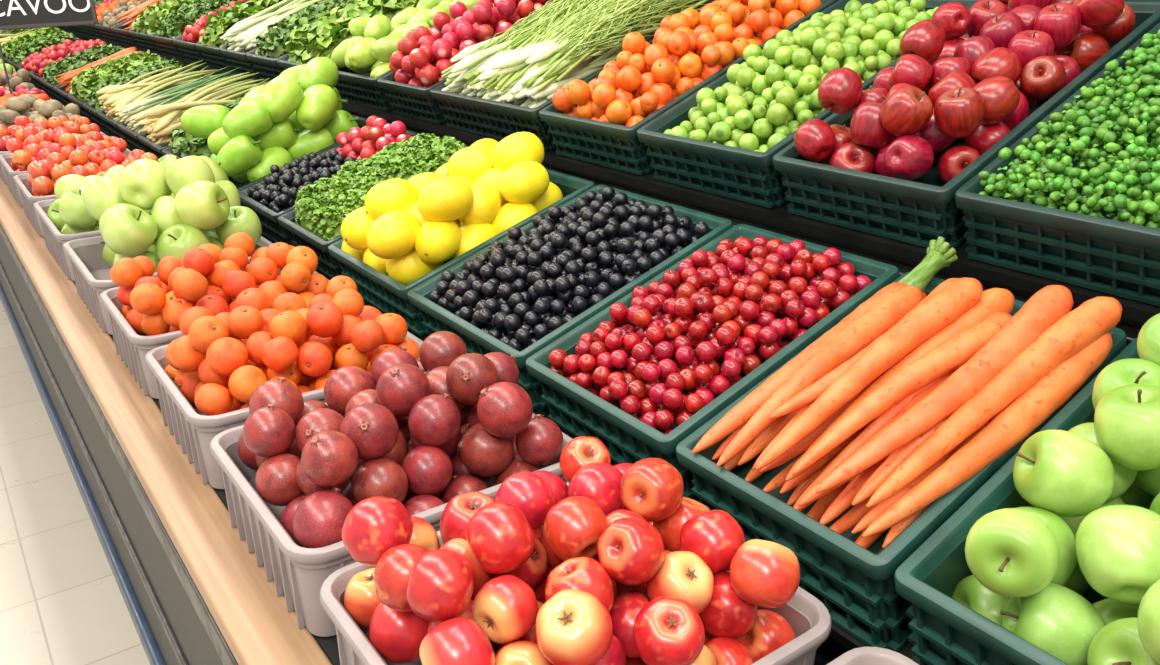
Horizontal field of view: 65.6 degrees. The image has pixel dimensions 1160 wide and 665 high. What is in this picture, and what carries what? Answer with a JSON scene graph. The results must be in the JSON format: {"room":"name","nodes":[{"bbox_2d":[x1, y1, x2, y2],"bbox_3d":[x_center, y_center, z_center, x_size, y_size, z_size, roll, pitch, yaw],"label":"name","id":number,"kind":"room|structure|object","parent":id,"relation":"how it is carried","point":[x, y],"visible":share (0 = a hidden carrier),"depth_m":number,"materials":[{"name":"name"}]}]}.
{"room":"supermarket","nodes":[
{"label":"supermarket","id":0,"kind":"room"},
{"bbox_2d":[0,299,149,664],"bbox_3d":[-3.060,0.226,3.471,5.200,0.050,13.700,-15,26,-33],"label":"floor","id":1,"kind":"structure","parent":0,"point":[62,602],"depth_m":2.43,"materials":[{"name":"tile"}]},
{"bbox_2d":[0,27,1159,664],"bbox_3d":[-1.876,-1.113,4.081,1.642,2.000,10.200,-15,26,-33],"label":"display stand","id":2,"kind":"object","parent":1,"relation":"on","point":[193,592],"visible":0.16,"depth_m":1.50,"materials":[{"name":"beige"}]},
{"bbox_2d":[16,63,37,87],"bbox_3d":[-3.240,-1.670,5.646,0.465,0.269,0.592,-15,26,-33],"label":"crate","id":3,"kind":"object","parent":2,"relation":"on","point":[19,66],"visible":0.14,"depth_m":5.51,"materials":[{"name":"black plastic"}]},
{"bbox_2d":[21,39,86,71],"bbox_3d":[-3.251,-1.716,5.619,0.401,0.203,0.553,-15,26,-33],"label":"radishes","id":4,"kind":"object","parent":3,"relation":"in","point":[26,64],"visible":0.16,"depth_m":5.63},
{"bbox_2d":[13,173,56,236],"bbox_3d":[-1.456,-0.409,2.715,0.385,0.117,0.400,-15,26,-33],"label":"fruit tray","id":5,"kind":"object","parent":2,"relation":"on","point":[25,189],"visible":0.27,"depth_m":2.57,"materials":[{"name":"grey plastic"}]},
{"bbox_2d":[27,145,157,195],"bbox_3d":[-1.457,-0.472,2.689,0.356,0.163,0.371,-15,26,-33],"label":"tomatoes","id":6,"kind":"object","parent":5,"relation":"in","point":[84,161],"visible":0.41,"depth_m":2.61,"materials":[{"name":"red food"}]},
{"bbox_2d":[29,71,50,97],"bbox_3d":[-2.929,-1.516,5.252,0.465,0.269,0.442,-15,26,-33],"label":"crate","id":7,"kind":"object","parent":2,"relation":"on","point":[32,74],"visible":0.17,"depth_m":5.13,"materials":[{"name":"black plastic"}]},
{"bbox_2d":[31,39,106,77],"bbox_3d":[-2.942,-1.576,5.218,0.408,0.233,0.402,-15,26,-33],"label":"radishes","id":8,"kind":"object","parent":7,"relation":"in","point":[41,60],"visible":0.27,"depth_m":5.14,"materials":[{"name":"food"}]},
{"bbox_2d":[7,39,84,71],"bbox_3d":[-3.566,-1.831,6.059,0.465,0.269,0.492,-15,26,-33],"label":"crate","id":9,"kind":"object","parent":2,"relation":"on","point":[9,61],"visible":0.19,"depth_m":5.94,"materials":[{"name":"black plastic"}]},
{"bbox_2d":[9,31,78,63],"bbox_3d":[-3.578,-1.884,6.030,0.423,0.251,0.470,-15,26,-34],"label":"herbs","id":10,"kind":"object","parent":9,"relation":"in","point":[18,55],"visible":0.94,"depth_m":5.89,"materials":[{"name":"green plant"}]},
{"bbox_2d":[39,78,63,104],"bbox_3d":[-2.648,-1.376,4.896,0.465,0.269,0.492,-15,26,-33],"label":"crate","id":11,"kind":"object","parent":2,"relation":"on","point":[53,94],"visible":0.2,"depth_m":4.78,"materials":[{"name":"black plastic"}]},
{"bbox_2d":[42,44,124,85],"bbox_3d":[-2.657,-1.432,4.865,0.423,0.245,0.469,-15,26,-33],"label":"herbs","id":12,"kind":"object","parent":11,"relation":"in","point":[71,62],"visible":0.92,"depth_m":4.74,"materials":[{"name":"green plant"}]},
{"bbox_2d":[0,131,106,183],"bbox_3d":[-1.966,-0.661,3.361,0.385,0.117,0.400,-15,26,-33],"label":"fruit tray","id":13,"kind":"object","parent":2,"relation":"on","point":[2,174],"visible":0.09,"depth_m":3.15,"materials":[{"name":"grey plastic"}]},
{"bbox_2d":[0,115,105,150],"bbox_3d":[-1.966,-0.722,3.338,0.358,0.156,0.366,-15,26,-33],"label":"tomatoes","id":14,"kind":"object","parent":13,"relation":"in","point":[24,127],"visible":0.23,"depth_m":3.29,"materials":[{"name":"red food"}]},
{"bbox_2d":[53,84,72,105],"bbox_3d":[-2.366,-1.237,4.540,0.465,0.269,0.442,-15,26,-33],"label":"crate","id":15,"kind":"object","parent":2,"relation":"on","point":[60,90],"visible":0.17,"depth_m":4.50,"materials":[{"name":"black plastic"}]},
{"bbox_2d":[55,47,144,93],"bbox_3d":[-2.394,-1.302,4.515,0.419,0.231,0.387,-15,26,-34],"label":"pile","id":16,"kind":"object","parent":15,"relation":"in","point":[66,78],"visible":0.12,"depth_m":4.44,"materials":[{"name":"orange"}]},
{"bbox_2d":[0,149,131,206],"bbox_3d":[-1.711,-0.535,3.038,0.385,0.117,0.400,-15,26,-33],"label":"fruit tray","id":17,"kind":"object","parent":2,"relation":"on","point":[5,159],"visible":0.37,"depth_m":2.92,"materials":[{"name":"grey plastic"}]},
{"bbox_2d":[6,129,126,170],"bbox_3d":[-1.710,-0.599,3.014,0.354,0.162,0.369,-15,26,-33],"label":"tomatoes","id":18,"kind":"object","parent":17,"relation":"in","point":[38,147],"visible":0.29,"depth_m":2.92,"materials":[{"name":"red food"}]},
{"bbox_2d":[33,199,101,280],"bbox_3d":[-1.181,-0.272,2.366,0.385,0.117,0.450,-15,26,-33],"label":"fruit tray","id":19,"kind":"object","parent":2,"relation":"on","point":[54,240],"visible":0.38,"depth_m":2.19,"materials":[{"name":"grey plastic"}]},
{"bbox_2d":[47,154,179,233],"bbox_3d":[-1.180,-0.349,2.325,0.345,0.202,0.420,-17,27,-37],"label":"apples","id":20,"kind":"object","parent":19,"relation":"in","point":[68,213],"visible":0.24,"depth_m":2.21,"materials":[{"name":"green food"}]},
{"bbox_2d":[67,94,93,123],"bbox_3d":[-2.115,-1.112,4.221,0.465,0.269,0.392,-15,26,-33],"label":"crate","id":21,"kind":"object","parent":2,"relation":"on","point":[83,112],"visible":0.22,"depth_m":4.07,"materials":[{"name":"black plastic"}]},
{"bbox_2d":[70,50,165,102],"bbox_3d":[-2.131,-1.171,4.188,0.441,0.262,0.386,-15,26,-33],"label":"pile","id":22,"kind":"object","parent":21,"relation":"in","point":[87,79],"visible":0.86,"depth_m":4.08,"materials":[{"name":"green plant"}]},
{"bbox_2d":[83,20,103,38],"bbox_3d":[-2.973,-2.145,6.005,0.606,0.321,0.492,-15,26,-33],"label":"crate","id":23,"kind":"object","parent":2,"relation":"on","point":[91,30],"visible":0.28,"depth_m":5.86,"materials":[{"name":"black plastic"}]},
{"bbox_2d":[96,0,139,21],"bbox_3d":[-2.979,-2.176,5.986,0.543,0.280,0.452,-15,26,-34],"label":"mandarin","id":24,"kind":"object","parent":23,"relation":"in","point":[104,6],"visible":0.12,"depth_m":5.84,"materials":[{"name":"orange"}]},
{"bbox_2d":[94,20,125,42],"bbox_3d":[-2.676,-1.998,5.630,0.606,0.321,0.492,-15,26,-33],"label":"crate","id":25,"kind":"object","parent":2,"relation":"on","point":[107,34],"visible":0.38,"depth_m":5.50,"materials":[{"name":"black plastic"}]},
{"bbox_2d":[102,0,147,26],"bbox_3d":[-2.687,-2.032,5.606,0.564,0.312,0.452,-14,25,-32],"label":"pile","id":26,"kind":"object","parent":25,"relation":"in","point":[110,18],"visible":0.24,"depth_m":5.50,"materials":[{"name":"food"}]},
{"bbox_2d":[110,17,138,47],"bbox_3d":[-2.380,-1.851,5.254,0.606,0.321,0.492,-15,26,-33],"label":"crate","id":27,"kind":"object","parent":2,"relation":"on","point":[123,36],"visible":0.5,"depth_m":5.18,"materials":[{"name":"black plastic"}]},
{"bbox_2d":[115,0,161,29],"bbox_3d":[-2.393,-1.900,5.222,0.553,0.322,0.428,-16,26,-35],"label":"pile","id":28,"kind":"object","parent":27,"relation":"in","point":[134,12],"visible":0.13,"depth_m":5.11,"materials":[{"name":"orange"}]},
{"bbox_2d":[83,70,194,136],"bbox_3d":[-1.896,-1.004,3.943,0.465,0.269,0.332,-15,26,-33],"label":"crate","id":29,"kind":"object","parent":2,"relation":"on","point":[93,112],"visible":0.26,"depth_m":3.82,"materials":[{"name":"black plastic"}]},
{"bbox_2d":[87,58,189,110],"bbox_3d":[-1.907,-1.059,3.914,0.424,0.256,0.309,-15,26,-34],"label":"herbs","id":30,"kind":"object","parent":29,"relation":"in","point":[128,75],"visible":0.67,"depth_m":3.84,"materials":[{"name":"green plant"}]},
{"bbox_2d":[128,29,160,53],"bbox_3d":[-2.084,-1.705,4.879,0.606,0.321,0.492,-15,26,-33],"label":"crate","id":31,"kind":"object","parent":2,"relation":"on","point":[143,40],"visible":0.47,"depth_m":4.74,"materials":[{"name":"green plastic"}]},
{"bbox_2d":[131,0,195,33],"bbox_3d":[-2.095,-1.738,4.858,0.583,0.337,0.479,-15,26,-33],"label":"pile","id":32,"kind":"object","parent":31,"relation":"in","point":[146,22],"visible":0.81,"depth_m":4.68,"materials":[{"name":"green plant"}]},
{"bbox_2d":[138,132,170,158],"bbox_3d":[-1.256,-0.687,3.132,0.465,0.269,0.332,-15,26,-33],"label":"crate","id":33,"kind":"object","parent":2,"relation":"on","point":[151,147],"visible":0.14,"depth_m":3.02,"materials":[{"name":"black plastic"}]},
{"bbox_2d":[134,72,269,147],"bbox_3d":[-1.263,-0.758,3.100,0.468,0.253,0.321,-14,25,-31],"label":"leeks","id":34,"kind":"object","parent":33,"relation":"in","point":[159,122],"visible":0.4,"depth_m":3.02,"materials":[{"name":"food"}]},
{"bbox_2d":[97,74,219,150],"bbox_3d":[-1.677,-0.895,3.665,0.465,0.269,0.392,-15,26,-33],"label":"crate","id":35,"kind":"object","parent":2,"relation":"on","point":[111,125],"visible":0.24,"depth_m":3.54,"materials":[{"name":"green plastic"}]},
{"bbox_2d":[96,60,219,121],"bbox_3d":[-1.685,-0.957,3.621,0.454,0.247,0.364,-12,24,-27],"label":"leeks","id":36,"kind":"object","parent":35,"relation":"in","point":[116,97],"visible":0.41,"depth_m":3.55,"materials":[{"name":"food"}]},
{"bbox_2d":[150,32,183,58],"bbox_3d":[-1.803,-1.565,4.523,0.606,0.321,0.442,-15,26,-33],"label":"crate","id":37,"kind":"object","parent":2,"relation":"on","point":[165,45],"visible":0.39,"depth_m":4.39,"materials":[{"name":"green plastic"}]},
{"bbox_2d":[157,0,236,38],"bbox_3d":[-1.811,-1.599,4.505,0.575,0.320,0.414,-15,26,-33],"label":"herbs","id":38,"kind":"object","parent":37,"relation":"in","point":[173,25],"visible":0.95,"depth_m":4.34,"materials":[{"name":"green plant"}]},
{"bbox_2d":[63,236,272,334],"bbox_3d":[-0.908,-0.137,2.021,0.385,0.117,0.390,-15,26,-33],"label":"fruit tray","id":39,"kind":"object","parent":2,"relation":"on","point":[91,273],"visible":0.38,"depth_m":1.98,"materials":[{"name":"grey plastic"}]},
{"bbox_2d":[83,155,261,272],"bbox_3d":[-0.894,-0.253,1.983,0.320,0.271,0.354,-15,26,-33],"label":"apples","id":40,"kind":"object","parent":39,"relation":"in","point":[205,208],"visible":0.84,"depth_m":1.91,"materials":[{"name":"green food"}]},
{"bbox_2d":[118,85,244,152],"bbox_3d":[-1.457,-0.786,3.388,0.465,0.269,0.332,-15,26,-33],"label":"crate","id":41,"kind":"object","parent":2,"relation":"on","point":[132,137],"visible":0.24,"depth_m":3.28,"materials":[{"name":"green plastic"}]},
{"bbox_2d":[115,66,241,133],"bbox_3d":[-1.470,-0.859,3.351,0.455,0.252,0.291,-13,25,-29],"label":"pile","id":42,"kind":"object","parent":41,"relation":"in","point":[136,108],"visible":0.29,"depth_m":3.27,"materials":[{"name":"food"}]},
{"bbox_2d":[162,146,210,157],"bbox_3d":[-1.055,-0.587,2.877,0.465,0.269,0.332,-15,26,-33],"label":"crate","id":43,"kind":"object","parent":2,"relation":"on","point":[169,150],"visible":0.06,"depth_m":2.86,"materials":[{"name":"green plastic"}]},
{"bbox_2d":[169,93,246,157],"bbox_3d":[-1.065,-0.638,2.849,0.427,0.242,0.310,-15,26,-34],"label":"herbs","id":44,"kind":"object","parent":43,"relation":"in","point":[185,144],"visible":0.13,"depth_m":2.71,"materials":[{"name":"green plant"}]},
{"bbox_2d":[172,35,207,64],"bbox_3d":[-1.551,-1.440,4.204,0.606,0.321,0.392,-15,26,-33],"label":"crate","id":45,"kind":"object","parent":2,"relation":"on","point":[189,51],"visible":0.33,"depth_m":4.08,"materials":[{"name":"green plastic"}]},
{"bbox_2d":[182,0,248,42],"bbox_3d":[-1.563,-1.474,4.183,0.554,0.296,0.352,-15,26,-34],"label":"radishes","id":46,"kind":"object","parent":45,"relation":"in","point":[192,34],"visible":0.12,"depth_m":4.06,"materials":[{"name":"food"}]},
{"bbox_2d":[195,42,232,70],"bbox_3d":[-1.326,-1.329,3.919,0.606,0.321,0.352,-15,26,-33],"label":"crate","id":47,"kind":"object","parent":2,"relation":"on","point":[213,56],"visible":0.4,"depth_m":3.79,"materials":[{"name":"green plastic"}]},
{"bbox_2d":[199,0,286,47],"bbox_3d":[-1.336,-1.365,3.894,0.586,0.335,0.346,-15,26,-33],"label":"pile","id":48,"kind":"object","parent":47,"relation":"in","point":[216,27],"visible":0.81,"depth_m":3.75,"materials":[{"name":"green plant"}]},
{"bbox_2d":[100,264,329,398],"bbox_3d":[-0.671,-0.020,1.721,0.385,0.117,0.330,-15,26,-33],"label":"fruit tray","id":49,"kind":"object","parent":2,"relation":"on","point":[132,347],"visible":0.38,"depth_m":1.55,"materials":[{"name":"grey plastic"}]},
{"bbox_2d":[110,232,328,335],"bbox_3d":[-0.672,-0.086,1.693,0.350,0.168,0.294,-15,26,-33],"label":"mandarin","id":50,"kind":"object","parent":49,"relation":"in","point":[208,276],"visible":0.74,"depth_m":1.64,"materials":[{"name":"orange"}]},
{"bbox_2d":[220,45,259,77],"bbox_3d":[-1.119,-1.226,3.656,0.606,0.321,0.332,-15,26,-33],"label":"crate","id":51,"kind":"object","parent":2,"relation":"on","point":[236,59],"visible":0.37,"depth_m":3.52,"materials":[{"name":"green plastic"}]},
{"bbox_2d":[220,0,326,52],"bbox_3d":[-1.138,-1.268,3.628,0.575,0.335,0.314,-13,25,-29],"label":"pile","id":52,"kind":"object","parent":51,"relation":"in","point":[242,35],"visible":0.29,"depth_m":3.53,"materials":[{"name":"food"}]},
{"bbox_2d":[246,49,289,80],"bbox_3d":[-0.917,-1.126,3.401,0.606,0.321,0.332,-15,26,-33],"label":"crate","id":53,"kind":"object","parent":2,"relation":"on","point":[267,67],"visible":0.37,"depth_m":3.28,"materials":[{"name":"green plastic"}]},
{"bbox_2d":[255,0,364,58],"bbox_3d":[-0.923,-1.157,3.383,0.573,0.327,0.308,-15,26,-34],"label":"herbs","id":54,"kind":"object","parent":53,"relation":"in","point":[272,43],"visible":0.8,"depth_m":3.26,"materials":[{"name":"green plant"}]},
{"bbox_2d":[145,331,422,488],"bbox_3d":[-0.454,0.088,1.445,0.385,0.117,0.325,-15,26,-33],"label":"fruit tray","id":55,"kind":"object","parent":2,"relation":"on","point":[193,429],"visible":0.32,"depth_m":1.29,"materials":[{"name":"grey plastic"}]},
{"bbox_2d":[164,275,419,415],"bbox_3d":[-0.453,0.024,1.421,0.351,0.161,0.292,-15,26,-33],"label":"mandarin","id":56,"kind":"object","parent":55,"relation":"in","point":[220,360],"visible":0.76,"depth_m":1.34,"materials":[{"name":"orange"}]},
{"bbox_2d":[277,54,301,69],"bbox_3d":[-0.698,-1.018,3.123,0.606,0.321,0.392,-15,26,-33],"label":"crate","id":57,"kind":"object","parent":2,"relation":"on","point":[283,62],"visible":0.1,"depth_m":3.08,"materials":[{"name":"green plastic"}]},
{"bbox_2d":[285,0,419,63],"bbox_3d":[-0.708,-1.052,3.103,0.583,0.334,0.384,-15,26,-34],"label":"pile","id":58,"kind":"object","parent":57,"relation":"in","point":[319,38],"visible":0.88,"depth_m":2.97,"materials":[{"name":"green plant"}]},
{"bbox_2d":[228,115,366,205],"bbox_3d":[-0.826,-0.473,2.588,0.465,0.269,0.420,-15,26,-33],"label":"crate","id":59,"kind":"object","parent":2,"relation":"on","point":[361,123],"visible":0.02,"depth_m":2.43,"materials":[{"name":"green plastic"}]},
{"bbox_2d":[181,57,358,182],"bbox_3d":[-0.863,-0.594,2.522,0.424,0.334,0.389,-17,27,-37],"label":"mangoes","id":60,"kind":"object","parent":59,"relation":"in","point":[299,112],"visible":0.95,"depth_m":2.41,"materials":[{"name":"green food"}]},
{"bbox_2d":[278,209,342,279],"bbox_3d":[-0.422,-0.274,2.076,0.465,0.269,0.293,-15,26,-33],"label":"crate","id":61,"kind":"object","parent":2,"relation":"on","point":[328,266],"visible":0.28,"depth_m":1.95,"materials":[{"name":"green plastic"}]},
{"bbox_2d":[294,133,465,240],"bbox_3d":[-0.430,-0.323,2.051,0.412,0.230,0.257,-15,26,-33],"label":"herbs","id":62,"kind":"object","parent":61,"relation":"in","point":[322,207],"visible":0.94,"depth_m":1.98,"materials":[{"name":"plant"}]},
{"bbox_2d":[238,130,418,245],"bbox_3d":[-0.605,-0.364,2.307,0.465,0.269,0.308,-15,26,-33],"label":"crate","id":63,"kind":"object","parent":2,"relation":"on","point":[272,231],"visible":0.2,"depth_m":2.19,"materials":[{"name":"green plastic"}]},
{"bbox_2d":[247,150,360,212],"bbox_3d":[-0.678,-0.369,2.247,0.250,0.154,0.271,-15,26,-34],"label":"blueberries","id":64,"kind":"object","parent":63,"relation":"in","point":[284,183],"visible":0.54,"depth_m":2.21,"materials":[{"name":"food"}]},
{"bbox_2d":[335,115,413,159],"bbox_3d":[-0.519,-0.480,2.329,0.167,0.146,0.272,-14,26,-32],"label":"radishes","id":65,"kind":"object","parent":63,"relation":"in","point":[366,141],"visible":0.52,"depth_m":2.27,"materials":[{"name":"food"}]},
{"bbox_2d":[335,67,392,110],"bbox_3d":[-0.454,-0.897,2.814,0.606,0.321,0.412,-15,26,-33],"label":"crate","id":66,"kind":"object","parent":2,"relation":"on","point":[362,89],"visible":0.23,"depth_m":2.65,"materials":[{"name":"green plastic"}]},
{"bbox_2d":[331,0,493,77],"bbox_3d":[-0.470,-0.946,2.779,0.575,0.316,0.377,-14,25,-32],"label":"mangoes","id":67,"kind":"object","parent":66,"relation":"in","point":[375,39],"visible":0.42,"depth_m":2.66,"materials":[{"name":"green food"}]},
{"bbox_2d":[210,403,571,636],"bbox_3d":[-0.235,0.197,1.168,0.385,0.117,0.345,-15,26,-33],"label":"fruit tray","id":68,"kind":"object","parent":2,"relation":"on","point":[298,573],"visible":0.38,"depth_m":1.02,"materials":[{"name":"grey plastic"}]},
{"bbox_2d":[237,331,563,547],"bbox_3d":[-0.235,0.122,1.140,0.354,0.188,0.311,-15,26,-33],"label":"plums","id":69,"kind":"object","parent":68,"relation":"in","point":[409,429],"visible":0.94,"depth_m":1.07,"materials":[{"name":"brown"}]},
{"bbox_2d":[377,72,446,124],"bbox_3d":[-0.237,-0.789,2.538,0.606,0.321,0.307,-15,26,-33],"label":"crate","id":70,"kind":"object","parent":2,"relation":"on","point":[413,101],"visible":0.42,"depth_m":2.41,"materials":[{"name":"green plastic"}]},
{"bbox_2d":[389,0,557,87],"bbox_3d":[-0.255,-0.848,2.501,0.571,0.340,0.267,-15,26,-34],"label":"radishes","id":71,"kind":"object","parent":70,"relation":"in","point":[421,57],"visible":0.59,"depth_m":2.39,"materials":[{"name":"food"}]},
{"bbox_2d":[328,169,594,341],"bbox_3d":[-0.227,-0.177,1.829,0.465,0.269,0.353,-15,26,-33],"label":"crate","id":72,"kind":"object","parent":2,"relation":"on","point":[377,290],"visible":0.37,"depth_m":1.70,"materials":[{"name":"green plastic"}]},
{"bbox_2d":[341,132,562,285],"bbox_3d":[-0.259,-0.252,1.777,0.420,0.266,0.316,-15,26,-34],"label":"pile","id":73,"kind":"object","parent":72,"relation":"in","point":[405,230],"visible":0.98,"depth_m":1.69,"materials":[{"name":"yellow"}]},
{"bbox_2d":[407,185,732,417],"bbox_3d":[-0.010,-0.069,1.553,0.465,0.269,0.367,-15,26,-33],"label":"crate","id":74,"kind":"object","parent":2,"relation":"on","point":[436,318],"visible":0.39,"depth_m":1.43,"materials":[{"name":"green plastic"}]},
{"bbox_2d":[429,186,709,350],"bbox_3d":[-0.021,-0.114,1.527,0.409,0.194,0.330,-15,26,-33],"label":"blueberries","id":75,"kind":"object","parent":74,"relation":"in","point":[574,258],"visible":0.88,"depth_m":1.47,"materials":[{"name":"food"}]},
{"bbox_2d":[430,0,715,150],"bbox_3d":[0.003,-0.670,2.235,0.606,0.321,0.485,-15,26,-33],"label":"crate","id":76,"kind":"object","parent":2,"relation":"on","point":[485,117],"visible":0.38,"depth_m":2.10,"materials":[{"name":"green plastic"}]},
{"bbox_2d":[441,0,707,107],"bbox_3d":[-0.016,-0.717,2.219,0.618,0.326,0.462,-12,25,-29],"label":"pile","id":77,"kind":"object","parent":76,"relation":"in","point":[499,62],"visible":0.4,"depth_m":2.06,"materials":[{"name":"food"}]},
{"bbox_2d":[320,482,831,664],"bbox_3d":[-0.010,0.308,0.882,0.385,0.117,0.355,-15,26,-33],"label":"fruit tray","id":78,"kind":"object","parent":2,"relation":"on","point":[809,618],"visible":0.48,"depth_m":0.84,"materials":[{"name":"grey plastic"}]},
{"bbox_2d":[341,436,799,664],"bbox_3d":[-0.008,0.236,0.854,0.356,0.186,0.324,-15,26,-33],"label":"apples","id":79,"kind":"object","parent":78,"relation":"in","point":[613,565],"visible":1,"depth_m":0.80,"materials":[{"name":"red food"}]},
{"bbox_2d":[539,0,838,174],"bbox_3d":[0.244,-0.551,1.929,0.606,0.321,0.316,-15,26,-33],"label":"crate","id":80,"kind":"object","parent":2,"relation":"on","point":[614,146],"visible":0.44,"depth_m":1.79,"materials":[{"name":"green plastic"}]},
{"bbox_2d":[552,0,821,126],"bbox_3d":[0.229,-0.583,1.902,0.563,0.296,0.279,-15,26,-33],"label":"oranges","id":81,"kind":"object","parent":80,"relation":"in","point":[689,46],"visible":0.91,"depth_m":1.82,"materials":[{"name":"orange"}]},
{"bbox_2d":[525,224,898,501],"bbox_3d":[0.196,0.033,1.293,0.465,0.269,0.310,-15,26,-33],"label":"crate","id":82,"kind":"object","parent":2,"relation":"on","point":[577,411],"visible":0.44,"depth_m":1.20,"materials":[{"name":"green plastic"}]},
{"bbox_2d":[548,236,871,433],"bbox_3d":[0.183,-0.012,1.267,0.406,0.195,0.276,-15,26,-33],"label":"cherries","id":83,"kind":"object","parent":82,"relation":"in","point":[729,310],"visible":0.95,"depth_m":1.21,"materials":[{"name":"red"}]},
{"bbox_2d":[637,0,978,207],"bbox_3d":[0.439,-0.454,1.682,0.606,0.321,0.326,-15,26,-33],"label":"crate","id":84,"kind":"object","parent":2,"relation":"on","point":[745,175],"visible":0.37,"depth_m":1.56,"materials":[{"name":"green plastic"}]},
{"bbox_2d":[664,0,937,151],"bbox_3d":[0.433,-0.477,1.668,0.547,0.274,0.289,-15,26,-33],"label":"plums","id":85,"kind":"object","parent":84,"relation":"in","point":[762,99],"visible":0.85,"depth_m":1.60,"materials":[{"name":"green"}]},
{"bbox_2d":[827,647,918,664],"bbox_3d":[0.208,0.416,0.607,0.385,0.117,0.330,-15,26,-33],"label":"fruit tray","id":86,"kind":"object","parent":2,"relation":"on","point":[862,655],"visible":1,"depth_m":0.79,"materials":[{"name":"grey plastic"}]},
{"bbox_2d":[675,272,1126,651],"bbox_3d":[0.378,0.123,1.062,0.465,0.269,0.290,-15,26,-33],"label":"crate","id":87,"kind":"object","parent":2,"relation":"on","point":[857,582],"visible":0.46,"depth_m":0.93,"materials":[{"name":"green plastic"}]},
{"bbox_2d":[692,237,1121,548],"bbox_3d":[0.369,0.062,1.029,0.440,0.238,0.294,-14,25,-32],"label":"pile","id":88,"kind":"object","parent":87,"relation":"in","point":[912,394],"visible":0.94,"depth_m":0.97,"materials":[{"name":"orange"}]},
{"bbox_2d":[772,0,1159,248],"bbox_3d":[0.632,-0.359,1.438,0.606,0.321,0.310,-15,26,-33],"label":"crate","id":89,"kind":"object","parent":2,"relation":"on","point":[924,209],"visible":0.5,"depth_m":1.31,"materials":[{"name":"green plastic"}]},
{"bbox_2d":[794,0,1135,183],"bbox_3d":[0.621,-0.403,1.407,0.553,0.319,0.272,-14,26,-32],"label":"apples","id":90,"kind":"object","parent":89,"relation":"in","point":[944,88],"visible":0.98,"depth_m":1.35,"materials":[{"name":"red food"}]},
{"bbox_2d":[894,338,1139,664],"bbox_3d":[0.561,0.214,0.830,0.465,0.269,0.315,-15,26,-33],"label":"crate","id":91,"kind":"object","parent":2,"relation":"on","point":[947,631],"visible":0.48,"depth_m":0.83,"materials":[{"name":"green plastic"}]},
{"bbox_2d":[952,313,1159,664],"bbox_3d":[0.551,0.173,0.801,0.431,0.300,0.280,-14,25,-32],"label":"apples","id":92,"kind":"object","parent":91,"relation":"in","point":[1093,488],"visible":0.96,"depth_m":0.77,"materials":[{"name":"green food"}]},
{"bbox_2d":[955,22,1159,306],"bbox_3d":[0.875,-0.238,1.129,0.606,0.321,0.498,-15,26,-33],"label":"crate","id":93,"kind":"object","parent":2,"relation":"on","point":[1104,254],"visible":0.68,"depth_m":1.10,"materials":[{"name":"green plastic"}]},
{"bbox_2d":[978,29,1159,228],"bbox_3d":[0.862,-0.277,1.103,0.558,0.267,0.463,-15,26,-33],"label":"peas","id":94,"kind":"object","parent":93,"relation":"in","point":[1094,117],"visible":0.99,"depth_m":1.14,"materials":[{"name":"food"}]},
{"bbox_3d":[-3.860,-1.978,6.435,0.450,0.140,0.492,-33,35,-24],"label":"crate","id":95,"kind":"object","parent":2,"relation":"on","visible":0},
{"bbox_2d":[0,27,63,58],"bbox_3d":[-3.877,-2.038,6.400,0.431,0.255,0.474,-15,26,-33],"label":"pile","id":96,"kind":"object","parent":95,"relation":"in","point":[7,47],"visible":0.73,"depth_m":6.28,"materials":[{"name":"green plant"}]},
{"bbox_3d":[-2.220,-0.787,3.683,0.385,0.117,0.400,-15,26,-33],"label":"fruit tray","id":97,"kind":"object","parent":2,"relation":"on","visible":0},
{"bbox_2d":[0,94,79,127],"bbox_3d":[-2.223,-0.866,3.656,0.358,0.198,0.362,-15,26,-33],"label":"pile","id":98,"kind":"object","parent":97,"relation":"in","point":[21,105],"visible":0.3,"depth_m":3.59,"materials":[{"name":"food"}]},
{"bbox_3d":[-2.475,-0.913,4.006,0.385,0.117,0.400,-15,26,-33],"label":"fruit tray","id":99,"kind":"object","parent":2,"relation":"on","visible":0},
{"bbox_2d":[0,93,52,110],"bbox_3d":[-2.477,-0.977,3.980,0.344,0.160,0.367,-15,26,-33],"label":"mandarin","id":100,"kind":"object","parent":99,"relation":"in","point":[45,97],"visible":0.08,"depth_m":3.94,"materials":[{"name":"orange"}]},
{"bbox_3d":[-2.729,-1.040,4.329,0.385,0.117,0.400,-15,26,-33],"label":"fruit tray","id":101,"kind":"object","parent":2,"relation":"on","visible":0},
{"bbox_2d":[0,85,46,96],"bbox_3d":[-2.727,-1.100,4.306,0.349,0.152,0.368,-15,26,-33],"label":"radishes","id":102,"kind":"object","parent":101,"relation":"in","point":[20,89],"visible":0.13,"depth_m":4.31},
{"bbox_2d":[0,0,98,93],"bbox_3d":[-2.485,-1.390,4.167,0.481,0.592,0.081,-5,22,-13],"label":"chalkboard sign","id":103,"kind":"object","parent":102,"relation":"on","point":[14,14],"visible":1,"depth_m":4.14,"materials":[{"name":"grey"}]},
{"bbox_3d":[-2.984,-1.166,4.651,0.385,0.117,0.400,-15,26,-33],"label":"fruit tray","id":104,"kind":"object","parent":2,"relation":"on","visible":0},
{"bbox_2d":[0,69,35,91],"bbox_3d":[-2.985,-1.241,4.616,0.363,0.202,0.384,-15,26,-33],"label":"pile","id":105,"kind":"object","parent":104,"relation":"in","point":[22,77],"visible":0.24,"depth_m":4.64,"materials":[{"name":"food"}]},
{"bbox_3d":[-4.186,-2.139,6.848,0.450,0.140,0.592,-33,35,-24],"label":"crate","id":106,"kind":"object","parent":2,"relation":"on","visible":0},
{"bbox_2d":[0,27,47,54],"bbox_3d":[-4.199,-2.208,6.841,0.466,0.254,0.574,-14,26,-33],"label":"leeks","id":107,"kind":"object","parent":106,"relation":"in","point":[2,40],"visible":0.08,"depth_m":6.82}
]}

